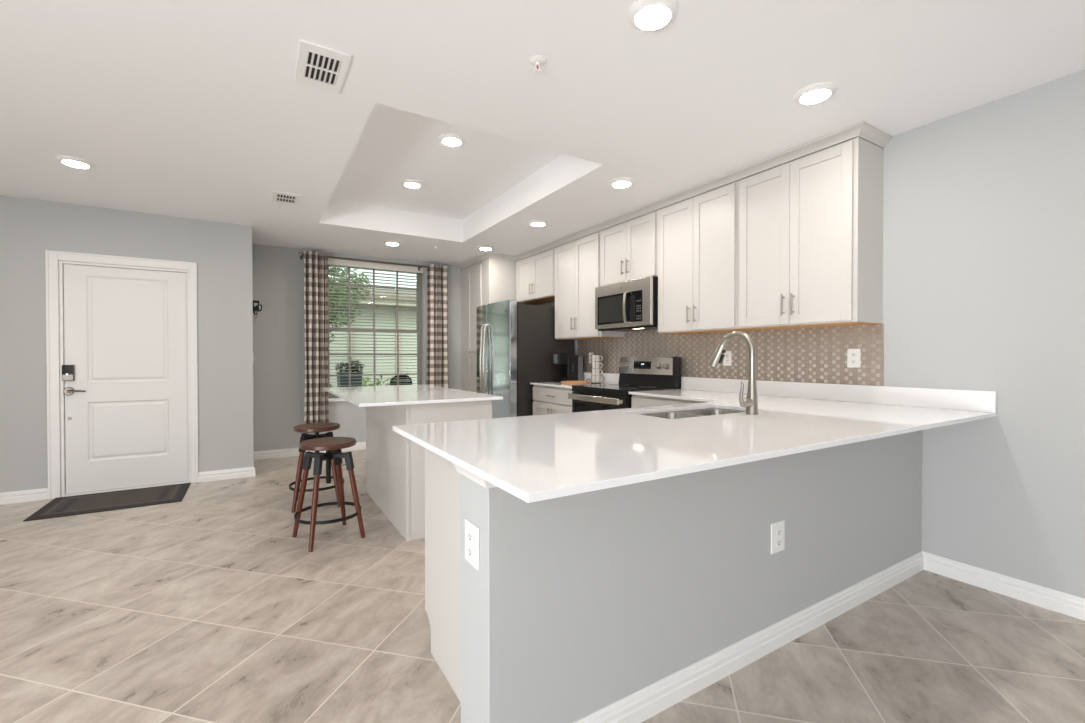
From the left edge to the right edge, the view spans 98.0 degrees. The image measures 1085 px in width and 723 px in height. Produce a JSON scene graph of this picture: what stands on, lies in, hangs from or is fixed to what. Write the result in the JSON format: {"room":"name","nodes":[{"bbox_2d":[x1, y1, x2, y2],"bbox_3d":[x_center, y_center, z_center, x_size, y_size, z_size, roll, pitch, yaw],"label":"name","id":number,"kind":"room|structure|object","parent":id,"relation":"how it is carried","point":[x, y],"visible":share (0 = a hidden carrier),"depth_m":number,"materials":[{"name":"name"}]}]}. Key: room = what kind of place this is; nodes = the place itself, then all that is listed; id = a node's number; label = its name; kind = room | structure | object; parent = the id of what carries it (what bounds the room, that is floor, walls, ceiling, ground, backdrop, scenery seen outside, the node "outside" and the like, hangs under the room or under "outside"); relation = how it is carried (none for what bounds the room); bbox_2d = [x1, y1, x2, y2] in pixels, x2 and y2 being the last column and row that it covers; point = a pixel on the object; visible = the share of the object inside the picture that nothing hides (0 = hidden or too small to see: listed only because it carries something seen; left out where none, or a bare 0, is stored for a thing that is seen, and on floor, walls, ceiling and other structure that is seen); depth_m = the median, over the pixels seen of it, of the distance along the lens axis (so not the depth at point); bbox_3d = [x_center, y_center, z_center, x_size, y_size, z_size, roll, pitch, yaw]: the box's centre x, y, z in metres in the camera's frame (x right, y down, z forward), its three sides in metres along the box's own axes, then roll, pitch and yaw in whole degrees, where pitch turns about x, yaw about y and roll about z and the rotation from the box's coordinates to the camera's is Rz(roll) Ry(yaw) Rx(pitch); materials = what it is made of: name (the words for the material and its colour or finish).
{"room":"kitchen","nodes":[
{"label":"kitchen","id":0,"kind":"room"},
{"bbox_2d":[0,195,253,492],"bbox_3d":[-4.552,-0.092,3.806,3.772,2.504,0.140,0,1,-31],"label":"wall","id":1,"kind":"structure","parent":0,"point":[222,252],"depth_m":4.19,"materials":[{"name":"grey paint"}]},
{"bbox_2d":[0,488,47,504],"bbox_3d":[-5.089,1.117,3.399,2.179,0.095,0.017,0,1,-31],"label":"baseboard","id":2,"kind":"structure","parent":1,"relation":"attached to","point":[33,494],"depth_m":3.89,"materials":[{"name":"white paint"}]},
{"bbox_2d":[45,250,197,498],"bbox_3d":[-3.745,0.111,4.262,1.023,2.090,0.162,0,1,-31],"label":"door","id":3,"kind":"structure","parent":1,"relation":"in","point":[122,389],"depth_m":4.22,"materials":[{"name":"white paint"}]},
{"bbox_2d":[198,467,255,482],"bbox_3d":[-3.085,1.105,4.619,0.467,0.095,0.018,0,1,-31],"label":"baseboard","id":4,"kind":"structure","parent":1,"relation":"attached to","point":[225,474],"depth_m":4.61,"materials":[{"name":"white paint"}]},
{"bbox_2d":[252,244,253,456],"bbox_3d":[-3.219,-0.105,5.129,0.120,2.504,0.736,0,1,-31],"label":"wall","id":5,"kind":"structure","parent":0,"point":[252,244],"depth_m":5.13,"materials":[{"name":"grey paint"}]},
{"bbox_2d":[253,244,462,451],"bbox_3d":[-2.060,-0.117,6.348,3.368,2.504,0.140,0,1,-31],"label":"wall","id":6,"kind":"structure","parent":0,"point":[278,272],"depth_m":5.66,"materials":[{"name":"grey paint"}]},
{"bbox_2d":[253,300,261,314],"bbox_3d":[-3.080,-0.578,5.095,0.088,0.150,0.160,0,1,-31],"label":"key hook rack","id":7,"kind":"object","parent":6,"relation":"attached to","point":[255,308],"visible":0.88,"depth_m":5.04,"materials":[{"name":"black metal"}]},
{"bbox_2d":[254,301,259,311],"bbox_3d":[-3.085,-0.596,5.091,0.052,0.107,0.140,0,1,-31],"label":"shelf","id":8,"kind":"object","parent":7,"relation":"attached to","point":[256,309],"depth_m":5.04,"materials":[{"name":"black metal"}]},
{"bbox_2d":[254,442,365,459],"bbox_3d":[-2.267,1.089,6.142,2.548,0.095,0.017,0,1,-31],"label":"baseboard","id":9,"kind":"structure","parent":6,"relation":"attached to","point":[278,453],"depth_m":5.64,"materials":[{"name":"white paint"}]},
{"bbox_2d":[298,252,441,270],"bbox_3d":[-2.142,-1.278,6.132,1.848,0.070,0.124,0,1,-31],"label":"curtain rod","id":10,"kind":"object","parent":6,"relation":"attached to","point":[300,254],"visible":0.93,"depth_m":6.04,"materials":[{"name":"grey metal"}]},
{"bbox_2d":[304,251,328,423],"bbox_3d":[-2.753,-0.252,5.724,0.276,2.125,0.175,0,1,-31],"label":"curtain","id":11,"kind":"object","parent":10,"relation":"hanging from","point":[316,407],"visible":0.92,"depth_m":5.69,"materials":[{"name":"multicoloured fabric"}]},
{"bbox_2d":[426,264,448,387],"bbox_3d":[-1.452,-0.259,6.516,0.304,2.125,0.140,0,1,-31],"label":"curtain","id":12,"kind":"object","parent":10,"relation":"hanging from","point":[437,278],"visible":0.83,"depth_m":6.47,"materials":[{"name":"multicoloured fabric"}]},
{"bbox_2d":[328,265,421,401],"bbox_3d":[-2.200,-0.398,6.231,1.295,1.793,0.161,0,1,-31],"label":"window","id":13,"kind":"structure","parent":6,"relation":"in","point":[332,398],"depth_m":6.29,"materials":[{"name":"grey plastic"}]},
{"bbox_2d":[328,258,422,386],"bbox_3d":[-2.225,-0.423,6.273,1.247,1.738,0.190,0,1,-31],"label":"window blind","id":14,"kind":"object","parent":13,"relation":"attached to","point":[331,262],"visible":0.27,"depth_m":6.29,"materials":[{"name":"white plastic"}]},
{"bbox_2d":[0,0,1084,266],"bbox_3d":[-0.947,-1.468,1.108,7.140,0.302,10.226,0,1,-31],"label":"ceiling","id":15,"kind":"structure","parent":0,"point":[192,109],"depth_m":2.37,"materials":[{"name":"white paint"}]},
{"bbox_2d":[55,155,94,167],"bbox_3d":[-3.121,-1.327,3.151,0.188,0.021,0.188,0,1,-31],"label":"recessed light","id":16,"kind":"object","parent":15,"relation":"in","point":[68,160],"visible":1,"depth_m":3.12,"materials":[{"name":"white plastic"}]},
{"bbox_2d":[271,190,300,205],"bbox_3d":[-2.112,-1.340,3.879,0.200,0.009,0.310,0,1,-31],"label":"ceiling vent","id":17,"kind":"object","parent":15,"relation":"in","point":[277,196],"visible":1,"depth_m":3.87,"materials":[{"name":"white plastic"}]},
{"bbox_2d":[294,39,351,92],"bbox_3d":[-0.998,-1.323,2.131,0.200,0.009,0.335,0,1,-31],"label":"ceiling vent","id":18,"kind":"object","parent":15,"relation":"in","point":[319,66],"visible":1,"depth_m":2.11,"materials":[{"name":"white plastic"}]},
{"bbox_2d":[384,240,400,245],"bbox_3d":[-1.713,-1.349,5.386,0.188,0.021,0.188,0,1,-31],"label":"recessed light","id":19,"kind":"object","parent":15,"relation":"in","point":[389,242],"visible":1,"depth_m":5.35,"materials":[{"name":"white plastic"}]},
{"bbox_2d":[401,179,422,187],"bbox_3d":[-1.170,-1.590,4.234,0.188,0.021,0.188,0,1,-31],"label":"recessed light","id":20,"kind":"object","parent":15,"relation":"in","point":[410,183],"visible":1,"depth_m":4.20,"materials":[{"name":"white plastic"}]},
{"bbox_2d":[438,133,464,145],"bbox_3d":[-0.650,-1.581,3.379,0.188,0.021,0.188,0,1,-31],"label":"recessed light","id":21,"kind":"object","parent":15,"relation":"in","point":[449,139],"visible":1,"depth_m":3.35,"materials":[{"name":"white plastic"}]},
{"bbox_2d":[478,246,492,249],"bbox_3d":[-0.681,-1.352,5.634,0.188,0.021,0.188,0,1,-31],"label":"recessed light","id":22,"kind":"object","parent":15,"relation":"in","point":[479,247],"visible":1,"depth_m":5.60,"materials":[{"name":"white plastic"}]},
{"bbox_2d":[529,55,545,73],"bbox_3d":[-0.021,-1.302,2.079,0.076,0.050,0.076,0,1,-31],"label":"sprinkler","id":23,"kind":"object","parent":15,"relation":"attached to","point":[537,61],"visible":1,"depth_m":2.07,"materials":[{"name":"white plastic"}]},
{"bbox_2d":[528,220,547,225],"bbox_3d":[-0.043,-1.341,4.586,0.188,0.021,0.188,0,1,-31],"label":"recessed light","id":24,"kind":"object","parent":15,"relation":"in","point":[532,222],"visible":1,"depth_m":4.55,"materials":[{"name":"white plastic"}]},
{"bbox_2d":[609,177,634,187],"bbox_3d":[0.592,-1.331,3.524,0.188,0.021,0.188,0,1,-31],"label":"recessed light","id":25,"kind":"object","parent":15,"relation":"in","point":[622,182],"visible":1,"depth_m":3.48,"materials":[{"name":"white plastic"}]},
{"bbox_2d":[628,0,678,30],"bbox_3d":[0.419,-1.314,1.791,0.188,0.021,0.188,0,1,-31],"label":"recessed light","id":26,"kind":"object","parent":15,"relation":"in","point":[644,15],"visible":1,"depth_m":1.77,"materials":[{"name":"white plastic"}]},
{"bbox_2d":[794,82,836,103],"bbox_3d":[1.350,-1.319,2.335,0.188,0.021,0.188,0,1,-31],"label":"recessed light","id":27,"kind":"object","parent":15,"relation":"in","point":[817,92],"visible":1,"depth_m":2.30,"materials":[{"name":"white plastic"}]},
{"bbox_2d":[0,449,1084,722],"bbox_3d":[-0.947,1.236,1.135,7.140,0.100,10.226,0,1,-31],"label":"floor","id":28,"kind":"structure","parent":0,"point":[206,606],"depth_m":2.03,"materials":[{"name":"tile"}]},
{"bbox_2d":[23,483,190,521],"bbox_3d":[-3.548,1.152,3.941,0.922,0.012,0.657,0,1,-31],"label":"door mat","id":29,"kind":"object","parent":28,"relation":"on","point":[132,498],"visible":1,"depth_m":3.88,"materials":[{"name":"black"}]},
{"bbox_2d":[289,423,343,512],"bbox_3d":[-1.835,0.841,3.841,0.406,0.642,0.406,0,1,-17],"label":"bar stool","id":30,"kind":"object","parent":28,"relation":"on","point":[304,429],"visible":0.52,"depth_m":3.75,"materials":[{"name":"brown wood"}]},
{"bbox_2d":[298,437,307,451],"bbox_3d":[-1.884,0.652,3.710,0.038,0.119,0.057,0,1,21],"label":"bracket","id":31,"kind":"object","parent":30,"relation":"attached to","point":[301,438],"depth_m":3.70,"materials":[{"name":"black metal"}]},
{"bbox_2d":[292,437,364,551],"bbox_3d":[-1.419,0.848,3.128,0.406,0.642,0.406,-1,1,-43],"label":"bar stool","id":32,"kind":"object","parent":28,"relation":"on","point":[327,444],"visible":1,"depth_m":3.11,"materials":[{"name":"brown wood"}]},
{"bbox_2d":[302,451,312,469],"bbox_3d":[-1.557,0.658,3.131,0.057,0.119,0.038,0,1,2],"label":"bracket","id":33,"kind":"object","parent":32,"relation":"attached to","point":[308,457],"depth_m":3.11,"materials":[{"name":"black metal"}]},
{"bbox_2d":[313,456,322,474],"bbox_3d":[-1.423,0.660,2.988,0.038,0.119,0.057,0,1,2],"label":"bracket","id":34,"kind":"object","parent":32,"relation":"attached to","point":[317,470],"depth_m":2.97,"materials":[{"name":"black metal"}]},
{"bbox_2d":[334,449,342,464],"bbox_3d":[-1.415,0.657,3.265,0.038,0.119,0.057,0,1,2],"label":"bracket","id":35,"kind":"object","parent":32,"relation":"attached to","point":[338,461],"depth_m":3.25,"materials":[{"name":"black metal"}]},
{"bbox_2d":[344,452,353,469],"bbox_3d":[-1.281,0.658,3.123,0.057,0.119,0.038,0,1,2],"label":"bracket","id":36,"kind":"object","parent":32,"relation":"attached to","point":[348,457],"depth_m":3.10,"materials":[{"name":"black metal"}]},
{"bbox_2d":[366,400,492,541],"bbox_3d":[-0.941,0.714,3.786,0.668,0.893,1.331,0,1,-31],"label":"base cabinet","id":37,"kind":"object","parent":28,"relation":"on","point":[395,464],"visible":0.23,"depth_m":3.24,"materials":[{"name":"grey paint"}]},
{"bbox_2d":[323,384,502,406],"bbox_3d":[-1.153,0.256,3.855,0.970,0.020,1.765,0,1,-31],"label":"countertop","id":38,"kind":"structure","parent":37,"relation":"on","point":[360,396],"depth_m":3.46,"materials":[{"name":"white stone"}]},
{"bbox_2d":[461,258,530,391],"bbox_3d":[-0.653,-0.090,6.556,0.746,2.446,0.965,0,1,-31],"label":"pantry cabinet","id":39,"kind":"object","parent":28,"relation":"on","point":[488,281],"visible":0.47,"depth_m":6.32,"materials":[{"name":"grey paint"}]},
{"bbox_2d":[476,300,573,417],"bbox_3d":[-0.271,0.234,5.678,0.951,1.815,0.907,0,1,-31],"label":"refrigerator","id":40,"kind":"object","parent":28,"relation":"on","point":[517,343],"visible":0.68,"depth_m":5.26,"materials":[{"name":"grey metal"}]},
{"bbox_2d":[533,385,574,414],"bbox_3d":[0.345,0.702,5.017,0.650,0.893,0.820,0,1,-31],"label":"base cabinet","id":41,"kind":"object","parent":28,"relation":"on","point":[547,399],"visible":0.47,"depth_m":4.87,"materials":[{"name":"grey paint"}]},
{"bbox_2d":[530,372,618,387],"bbox_3d":[0.351,0.190,5.017,0.634,0.128,0.836,0,1,-31],"label":"countertop","id":42,"kind":"structure","parent":41,"relation":"on","point":[608,378],"depth_m":5.02,"materials":[{"name":"white stone"}]},
{"bbox_2d":[553,353,582,382],"bbox_3d":[0.286,0.070,5.320,0.340,0.320,0.136,0,1,-31],"label":"coffee maker","id":43,"kind":"object","parent":42,"relation":"on","point":[572,365],"visible":0.81,"depth_m":5.27,"materials":[{"name":"black plastic"}]},
{"bbox_2d":[561,378,590,383],"bbox_3d":[0.355,0.206,5.045,0.320,0.054,0.320,0,1,-31],"label":"serving tray","id":44,"kind":"object","parent":42,"relation":"on","point":[586,381],"visible":0.98,"depth_m":4.94,"materials":[{"name":"brown wood"}]},
{"bbox_2d":[591,354,600,383],"bbox_3d":[0.570,0.079,5.046,0.110,0.310,0.110,0,1,-31],"label":"mug rack","id":45,"kind":"object","parent":42,"relation":"on","point":[591,354],"visible":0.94,"depth_m":5.03,"materials":[{"name":"black metal"}]},
{"bbox_2d":[592,376,602,382],"bbox_3d":[0.581,0.190,5.052,0.105,0.072,0.084,0,1,-31],"label":"coffee mug","id":46,"kind":"object","parent":45,"relation":"on","point":[595,379],"visible":0.95,"depth_m":5.01,"materials":[{"name":"white ceramic"}]},
{"bbox_2d":[592,369,602,375],"bbox_3d":[0.581,0.116,5.051,0.105,0.072,0.084,0,1,-31],"label":"coffee mug","id":47,"kind":"object","parent":46,"relation":"on","point":[595,372],"visible":0.95,"depth_m":5.01,"materials":[{"name":"white ceramic"}]},
{"bbox_2d":[592,362,602,368],"bbox_3d":[0.581,0.041,5.050,0.105,0.072,0.084,0,1,-31],"label":"coffee mug","id":48,"kind":"object","parent":47,"relation":"on","point":[595,365],"visible":0.98,"depth_m":5.01,"materials":[{"name":"white ceramic"}]},
{"bbox_2d":[592,355,602,361],"bbox_3d":[0.581,-0.033,5.049,0.105,0.072,0.084,0,1,-31],"label":"coffee mug","id":49,"kind":"object","parent":48,"relation":"on","point":[595,358],"visible":1,"depth_m":5.01,"materials":[{"name":"white ceramic"}]},
{"bbox_2d":[425,409,738,701],"bbox_3d":[0.498,0.729,2.272,2.005,0.893,0.622,0,1,-31],"label":"base cabinet","id":50,"kind":"object","parent":28,"relation":"on","point":[442,479],"visible":0.12,"depth_m":1.77,"materials":[{"name":"grey paint"}]},
{"bbox_2d":[393,377,996,502],"bbox_3d":[0.605,0.214,2.571,2.744,0.128,2.066,0,1,-31],"label":"countertop","id":51,"kind":"structure","parent":50,"relation":"on","point":[534,458],"depth_m":1.75,"materials":[{"name":"white stone"}]},
{"bbox_2d":[640,408,745,418],"bbox_3d":[0.805,0.378,2.479,0.736,0.194,0.347,0,1,-31],"label":"sink","id":52,"kind":"object","parent":51,"relation":"in","point":[710,411],"visible":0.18,"depth_m":2.67,"materials":[{"name":"silver metal"}]},
{"bbox_2d":[709,331,758,414],"bbox_3d":[0.955,0.052,2.420,0.126,0.415,0.285,0,1,-31],"label":"kitchen faucet","id":53,"kind":"object","parent":51,"relation":"on","point":[750,403],"visible":1,"depth_m":2.33,"materials":[{"name":"silver metal"}]},
{"bbox_2d":[568,356,680,411],"bbox_3d":[0.721,0.554,4.305,0.723,1.202,0.764,0,1,-31],"label":"range","id":54,"kind":"object","parent":28,"relation":"on","point":[639,373],"visible":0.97,"depth_m":4.25,"materials":[{"name":"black metal"}]},
{"bbox_2d":[571,384,674,396],"bbox_3d":[0.714,0.255,4.298,0.573,0.057,0.764,0,1,-31],"label":"cooktop","id":55,"kind":"object","parent":54,"relation":"in","point":[600,390],"depth_m":4.15,"materials":[{"name":"black glass"}]},
{"bbox_2d":[631,395,720,413],"bbox_3d":[1.211,0.716,3.594,0.650,0.893,0.952,0,1,-31],"label":"base cabinet","id":56,"kind":"object","parent":28,"relation":"on","point":[638,401],"visible":0.02,"depth_m":3.61,"materials":[{"name":"grey paint"}]},
{"bbox_2d":[460,430,921,722],"bbox_3d":[0.950,0.731,2.062,2.691,0.893,0.207,0,1,-31],"label":"wall","id":57,"kind":"structure","parent":0,"point":[575,605],"depth_m":1.60,"materials":[{"name":"grey paint"}]},
{"bbox_2d":[465,519,478,570],"bbox_3d":[-0.205,0.526,1.360,0.009,0.120,0.095,0,1,-31],"label":"power outlet","id":58,"kind":"object","parent":57,"relation":"attached to","point":[471,530],"visible":1,"depth_m":1.35,"materials":[{"name":"white plastic"}]},
{"bbox_2d":[468,530,472,542],"bbox_3d":[-0.207,0.504,1.358,0.003,0.028,0.034,0,1,-31],"label":"receptacle","id":59,"kind":"object","parent":58,"relation":"attached to","point":[470,532],"depth_m":1.36,"materials":[{"name":"white plastic"}]},
{"bbox_2d":[468,545,472,558],"bbox_3d":[-0.207,0.548,1.359,0.003,0.028,0.034,0,1,-31],"label":"receptacle","id":60,"kind":"object","parent":58,"relation":"attached to","point":[470,547],"depth_m":1.36,"materials":[{"name":"white plastic"}]},
{"bbox_2d":[453,463,496,487],"bbox_3d":[0.945,0.308,2.039,2.717,0.047,0.234,0,1,-31],"label":"trim","id":61,"kind":"structure","parent":57,"relation":"attached to","point":[475,478],"depth_m":1.31,"materials":[{"name":"white paint"}]},
{"bbox_2d":[573,552,923,722],"bbox_3d":[1.001,1.131,1.966,2.675,0.095,0.017,0,1,-31],"label":"baseboard","id":62,"kind":"structure","parent":57,"relation":"attached to","point":[641,705],"depth_m":1.82,"materials":[{"name":"white paint"}]},
{"bbox_2d":[771,520,784,553],"bbox_3d":[0.975,0.726,1.950,0.090,0.125,0.009,0,1,-31],"label":"power outlet","id":63,"kind":"object","parent":57,"relation":"attached to","point":[777,528],"visible":1,"depth_m":1.95,"materials":[{"name":"white plastic"}]},
{"bbox_2d":[776,528,780,535],"bbox_3d":[0.976,0.705,1.948,0.034,0.028,0.003,0,1,-31],"label":"receptacle","id":64,"kind":"object","parent":63,"relation":"attached to","point":[778,530],"depth_m":1.94,"materials":[{"name":"white plastic"}]},
{"bbox_2d":[776,539,780,546],"bbox_3d":[0.976,0.749,1.948,0.034,0.028,0.003,0,1,-31],"label":"receptacle","id":65,"kind":"object","parent":63,"relation":"attached to","point":[778,541],"depth_m":1.95,"materials":[{"name":"white plastic"}]},
{"bbox_2d":[537,69,1084,598],"bbox_3d":[2.052,-0.084,2.946,0.120,2.504,10.226,0,1,-31],"label":"wall","id":66,"kind":"structure","parent":0,"point":[983,281],"depth_m":2.39,"materials":[{"name":"grey paint"}]},
{"bbox_2d":[516,247,555,304],"bbox_3d":[0.009,-1.030,5.836,0.354,0.550,0.934,0,1,-31],"label":"upper cabinet","id":67,"kind":"object","parent":66,"relation":"attached to","point":[535,274],"visible":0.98,"depth_m":5.73,"materials":[{"name":"grey paint"}]},
{"bbox_2d":[555,231,623,339],"bbox_3d":[0.468,-0.773,5.083,0.354,1.050,0.830,0,1,-31],"label":"upper cabinet","id":68,"kind":"object","parent":66,"relation":"attached to","point":[577,262],"visible":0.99,"depth_m":4.97,"materials":[{"name":"grey paint"}]},
{"bbox_2d":[601,210,658,285],"bbox_3d":[0.886,-1.009,4.394,0.354,0.563,0.773,0,1,-31],"label":"upper cabinet","id":69,"kind":"object","parent":66,"relation":"attached to","point":[629,249],"visible":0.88,"depth_m":4.27,"materials":[{"name":"grey paint"}]},
{"bbox_2d":[595,276,657,331],"bbox_3d":[0.848,-0.510,4.375,0.424,0.427,0.761,0,1,-31],"label":"microwave oven","id":70,"kind":"object","parent":69,"relation":"attached to","point":[631,305],"visible":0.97,"depth_m":4.20,"materials":[{"name":"silver metal"}]},
{"bbox_2d":[630,295,634,320],"bbox_3d":[0.791,-0.468,4.150,0.005,0.220,0.070,0,1,-31],"label":"handle","id":71,"kind":"object","parent":70,"relation":"attached to","point":[632,297],"depth_m":4.14,"materials":[{"name":"metal"}]},
{"bbox_2d":[458,121,891,269],"bbox_3d":[0.398,-1.325,4.757,0.440,0.056,5.146,0,1,-36],"label":"trim","id":72,"kind":"structure","parent":66,"relation":"attached to","point":[862,129],"depth_m":3.37,"materials":[{"name":"grey paint"}]},
{"bbox_2d":[658,181,756,333],"bbox_3d":[1.290,-0.759,3.732,0.354,1.050,0.778,0,1,-31],"label":"upper cabinet","id":73,"kind":"object","parent":66,"relation":"attached to","point":[698,236],"visible":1,"depth_m":3.61,"materials":[{"name":"grey paint"}]},
{"bbox_2d":[577,324,883,385],"bbox_3d":[1.228,-0.082,4.176,0.008,0.432,3.148,0,1,-31],"label":"backsplash","id":74,"kind":"structure","parent":66,"relation":"attached to","point":[819,354],"depth_m":3.43,"materials":[{"name":"tile"}]},
{"bbox_2d":[723,351,731,365],"bbox_3d":[1.473,-0.025,3.757,0.009,0.118,0.076,0,1,-31],"label":"power outlet","id":75,"kind":"object","parent":74,"relation":"attached to","point":[727,361],"visible":0.9,"depth_m":3.75,"materials":[{"name":"white plastic"}]},
{"bbox_2d":[847,349,860,367],"bbox_3d":[1.956,-0.022,2.964,0.009,0.118,0.076,0,1,-31],"label":"power outlet","id":76,"kind":"object","parent":74,"relation":"attached to","point":[853,355],"visible":1,"depth_m":2.96,"materials":[{"name":"white plastic"}]},
{"bbox_2d":[739,137,882,329],"bbox_3d":[1.694,-0.753,3.070,0.354,1.050,0.770,0,1,-31],"label":"upper cabinet","id":77,"kind":"object","parent":66,"relation":"attached to","point":[811,226],"visible":1,"depth_m":2.87,"materials":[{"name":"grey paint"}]},
{"bbox_2d":[921,551,1084,620],"bbox_3d":[3.367,1.144,0.665,0.017,0.095,4.700,0,1,-31],"label":"baseboard","id":78,"kind":"structure","parent":66,"relation":"attached to","point":[1054,600],"depth_m":2.36,"materials":[{"name":"white paint"}]},
{"label":"outside","id":79,"kind":"structure","parent":0,"visible":0},
{"bbox_3d":[-3.839,1.153,11.561,17.000,0.100,10.594,0,1,-31],"label":"ground","id":80,"kind":"structure","parent":79,"visible":0},
{"bbox_2d":[329,266,372,342],"bbox_3d":[-3.747,-0.526,7.981,1.694,3.331,1.168,0,1,-31],"label":"tree","id":81,"kind":"object","parent":80,"relation":"on","point":[337,300],"visible":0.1,"depth_m":7.95,"materials":[{"name":"green plant"}]},
{"bbox_2d":[362,377,373,385],"bbox_3d":[-2.986,0.699,7.974,0.448,0.882,0.458,0,1,-31],"label":"shrub","id":82,"kind":"object","parent":80,"relation":"on","point":[364,383],"visible":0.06,"depth_m":7.97,"materials":[{"name":"green plant"}]},
{"bbox_2d":[329,289,416,386],"bbox_3d":[-3.928,-0.468,11.691,13.600,3.140,3.450,0,1,-31],"label":"house","id":83,"kind":"structure","parent":80,"relation":"on","point":[380,368],"depth_m":10.38,"materials":[{"name":"grey paint"}]},
{"bbox_2d":[376,376,392,385],"bbox_3d":[-2.938,0.688,8.833,0.683,0.888,0.661,0,1,-31],"label":"shrub","id":84,"kind":"object","parent":80,"relation":"on","point":[380,376],"visible":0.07,"depth_m":8.84,"materials":[{"name":"green plant"}]},
{"bbox_2d":[390,375,411,384],"bbox_3d":[-2.389,0.671,7.808,0.440,0.939,0.505,0,1,-31],"label":"patio chair","id":85,"kind":"object","parent":80,"relation":"on","point":[393,381],"visible":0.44,"depth_m":7.60,"materials":[{"name":"black metal"}]},
{"bbox_3d":[-2.861,0.816,6.998,0.410,0.665,0.360,0,1,-31],"label":"stand","id":86,"kind":"object","parent":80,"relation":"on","visible":0},
{"bbox_2d":[335,360,363,386],"bbox_3d":[-2.856,0.204,6.995,0.421,0.558,0.300,0,1,-31],"label":"planter box","id":87,"kind":"object","parent":86,"relation":"on","point":[344,379],"visible":0.6,"depth_m":6.91,"materials":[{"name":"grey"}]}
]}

